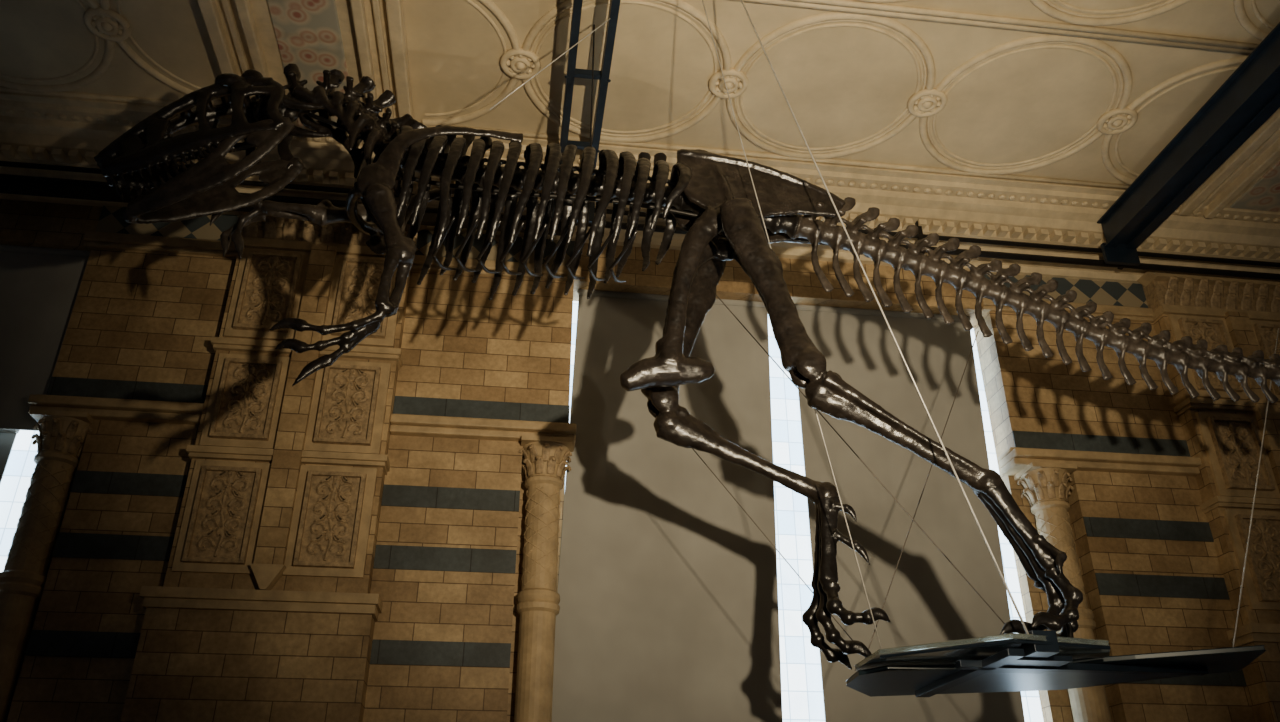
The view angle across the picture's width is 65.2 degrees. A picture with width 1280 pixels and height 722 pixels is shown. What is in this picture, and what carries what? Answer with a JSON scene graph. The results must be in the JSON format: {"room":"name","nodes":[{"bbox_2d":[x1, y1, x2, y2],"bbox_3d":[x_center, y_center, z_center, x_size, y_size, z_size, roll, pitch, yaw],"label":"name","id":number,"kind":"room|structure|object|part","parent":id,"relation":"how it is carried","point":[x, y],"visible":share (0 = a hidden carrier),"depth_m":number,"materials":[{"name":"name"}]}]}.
{"room":"museum","nodes":[
{"label":"museum","id":0,"kind":"room"},
{"bbox_2d":[551,0,620,223],"bbox_3d":[0.018,-3.407,4.623,0.370,0.370,8.970,4,-28,-7],"label":"beam","id":1,"kind":"structure","parent":0,"point":[573,72],"depth_m":7.30,"materials":[{"name":"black metal"}]},
{"bbox_2d":[0,199,1254,721],"bbox_3d":[-1.563,1.750,7.636,18.904,7.200,0.470,4,-28,-7],"label":"wall","id":2,"kind":"structure","parent":0,"point":[447,575],"depth_m":8.08,"materials":[{"name":"brick"}]},
{"bbox_2d":[0,430,38,571],"bbox_3d":[-6.497,1.441,7.186,3.780,5.330,0.060,4,-28,-7],"label":"window","id":3,"kind":"structure","parent":2,"relation":"in","point":[15,482],"depth_m":7.70,"materials":[{"name":"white glass"}]},
{"bbox_2d":[0,429,19,483],"bbox_3d":[-6.552,2.070,6.722,3.478,3.783,0.070,4,-28,-7],"label":"roller blind","id":4,"kind":"object","parent":3,"relation":"attached to","point":[7,436],"visible":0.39,"depth_m":7.72,"materials":[{"name":"grey fabric"}]},
{"bbox_2d":[0,245,89,430],"bbox_3d":[-6.457,-0.313,7.851,3.798,1.653,0.070,4,-28,-7],"label":"roller blind","id":5,"kind":"object","parent":2,"relation":"attached to","point":[39,287],"visible":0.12,"depth_m":8.11,"materials":[{"name":"grey fabric"}]},
{"bbox_2d":[120,211,426,721],"bbox_3d":[-2.658,1.717,7.079,1.600,6.740,0.290,4,-28,-7],"label":"pilaster","id":6,"kind":"object","parent":2,"relation":"attached to","point":[265,610],"visible":0.91,"depth_m":7.33,"materials":[{"name":"stone"}]},
{"bbox_3d":[-3.026,1.111,7.270,0.420,0.732,0.065,4,-28,-7],"label":"carved panel","id":7,"kind":"part","parent":6,"relation":"part of","materials":[{"name":"stone"}]},
{"bbox_3d":[-3.026,0.285,7.704,0.420,0.676,0.065,4,-28,-7],"label":"carved panel","id":8,"kind":"part","parent":6,"relation":"part of","materials":[{"name":"stone"}]},
{"bbox_3d":[-3.026,-0.571,8.153,0.420,0.732,0.065,4,-28,-7],"label":"carved panel","id":9,"kind":"part","parent":6,"relation":"part of","materials":[{"name":"stone"}]},
{"bbox_3d":[-2.273,1.158,7.359,0.420,0.732,0.065,4,-28,-7],"label":"carved panel","id":10,"kind":"part","parent":6,"relation":"part of","materials":[{"name":"stone"}]},
{"bbox_3d":[-2.273,0.332,7.793,0.420,0.676,0.065,4,-28,-7],"label":"carved panel","id":11,"kind":"part","parent":6,"relation":"part of","materials":[{"name":"stone"}]},
{"bbox_3d":[-2.273,-0.525,8.242,0.420,0.732,0.065,4,-28,-7],"label":"carved panel","id":12,"kind":"part","parent":6,"relation":"part of","materials":[{"name":"stone"}]},
{"bbox_2d":[28,231,1201,476],"bbox_3d":[0.104,-0.010,8.607,9.580,1.680,0.330,4,-28,-7],"label":"trim","id":13,"kind":"structure","parent":2,"relation":"attached to","point":[1013,460],"depth_m":8.37,"materials":[{"name":"stone"}]},
{"bbox_2d":[0,92,1279,283],"bbox_3d":[-0.936,-1.291,8.604,18.033,0.425,0.060,4,-28,-7],"label":"cornice","id":14,"kind":"structure","parent":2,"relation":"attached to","point":[9,184],"depth_m":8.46,"materials":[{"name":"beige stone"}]},
{"bbox_2d":[565,301,1043,721],"bbox_3d":[1.284,1.923,8.106,3.860,5.330,0.060,4,-28,-7],"label":"window","id":15,"kind":"structure","parent":2,"relation":"in","point":[801,678],"depth_m":8.33,"materials":[{"name":"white glass"}]},
{"bbox_2d":[552,289,782,721],"bbox_3d":[0.235,1.768,7.835,1.919,5.353,0.070,4,-28,-7],"label":"roller blind","id":16,"kind":"object","parent":15,"relation":"attached to","point":[668,589],"visible":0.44,"depth_m":8.01,"materials":[{"name":"grey fabric"}]},
{"bbox_2d":[795,304,1024,721],"bbox_3d":[2.243,1.893,8.072,1.748,5.353,0.070,4,-28,-7],"label":"roller blind","id":17,"kind":"object","parent":15,"relation":"attached to","point":[928,600],"visible":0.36,"depth_m":8.42,"materials":[{"name":"grey fabric"}]},
{"bbox_2d":[1097,22,1279,265],"bbox_3d":[4.955,-3.134,5.223,0.320,0.445,8.970,4,-28,-7],"label":"steel beam","id":18,"kind":"structure","parent":2,"relation":"attached to","point":[1250,96],"depth_m":8.04,"materials":[{"name":"black metal"}]},
{"bbox_2d":[1137,270,1279,721],"bbox_3d":[5.569,2.228,8.050,1.600,6.740,0.290,4,-28,-7],"label":"pilaster","id":19,"kind":"object","parent":2,"relation":"attached to","point":[1226,434],"visible":0.84,"depth_m":8.71,"materials":[{"name":"stone"}]},
{"bbox_3d":[5.201,-0.061,9.125,0.420,0.732,0.065,4,-28,-7],"label":"carved panel","id":20,"kind":"part","parent":19,"relation":"part of","materials":[{"name":"stone"}]},
{"bbox_3d":[5.201,0.796,8.675,0.420,0.676,0.065,4,-28,-7],"label":"carved panel","id":21,"kind":"part","parent":19,"relation":"part of","materials":[{"name":"stone"}]},
{"bbox_3d":[5.201,1.621,8.242,0.420,0.732,0.065,4,-28,-7],"label":"carved panel","id":22,"kind":"part","parent":19,"relation":"part of","materials":[{"name":"stone"}]},
{"bbox_3d":[5.954,-0.014,9.214,0.420,0.732,0.065,4,-28,-7],"label":"carved panel","id":23,"kind":"part","parent":19,"relation":"part of","materials":[{"name":"stone"}]},
{"bbox_2d":[0,0,1279,184],"bbox_3d":[-0.294,-3.999,4.591,20.000,0.150,11.450,4,-28,-7],"label":"ceiling","id":24,"kind":"structure","parent":0,"point":[841,85],"depth_m":7.78,"materials":[{"name":"paint"}]},
{"bbox_2d":[0,0,1275,189],"bbox_3d":[-2.070,-3.178,5.954,14.900,0.102,5.210,4,-28,-7],"label":"trim","id":25,"kind":"structure","parent":24,"relation":"attached to","point":[925,103],"depth_m":7.69,"materials":[{"name":"paint"}]},
{"bbox_2d":[197,0,1279,218],"bbox_3d":[2.177,-3.866,4.523,9.700,0.150,9.800,4,-28,-7],"label":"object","id":26,"kind":"structure","parent":24,"relation":"attached to","point":[358,39],"depth_m":7.47,"materials":[{"name":"paint"}]},
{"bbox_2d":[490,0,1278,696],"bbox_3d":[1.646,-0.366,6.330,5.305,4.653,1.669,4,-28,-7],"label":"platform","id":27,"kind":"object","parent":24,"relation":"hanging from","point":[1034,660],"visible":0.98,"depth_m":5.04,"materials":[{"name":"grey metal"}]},
{"bbox_2d":[94,24,1279,669],"bbox_3d":[1.277,-0.350,6.067,8.977,4.206,1.024,3,-28,-6],"label":"skeleton","id":28,"kind":"object","parent":27,"relation":"on","point":[711,197],"visible":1,"depth_m":5.95,"materials":[{"name":"black metal"}]},
{"bbox_3d":[-1.692,-0.847,6.272,1.831,0.723,0.212,5,-28,-10],"label":"arm","id":29,"kind":"part","parent":28,"relation":"part of"},
{"bbox_3d":[-0.298,2.498,1.208,20.000,0.100,11.500,4,-28,-7],"label":"floor","id":30,"kind":"structure","parent":0,"visible":0},
{"bbox_2d":[0,409,93,721],"bbox_3d":[-4.400,2.577,6.598,0.433,4.770,0.453,4,-28,-7],"label":"stone column","id":31,"kind":"structure","parent":30,"relation":"on","point":[60,441],"depth_m":7.20,"materials":[{"name":"stone"}]},
{"bbox_2d":[514,435,571,721],"bbox_3d":[-0.767,2.803,7.027,0.433,4.770,0.453,4,-28,-7],"label":"stone column","id":32,"kind":"structure","parent":30,"relation":"on","point":[545,458],"depth_m":7.52,"materials":[{"name":"stone"}]},
{"bbox_2d":[1014,462,1111,721],"bbox_3d":[3.480,3.066,7.529,0.433,4.770,0.453,4,-28,-7],"label":"stone column","id":33,"kind":"structure","parent":30,"relation":"on","point":[1045,484],"depth_m":8.28,"materials":[{"name":"pale stone"},{"name":"carved stone"}]}
]}

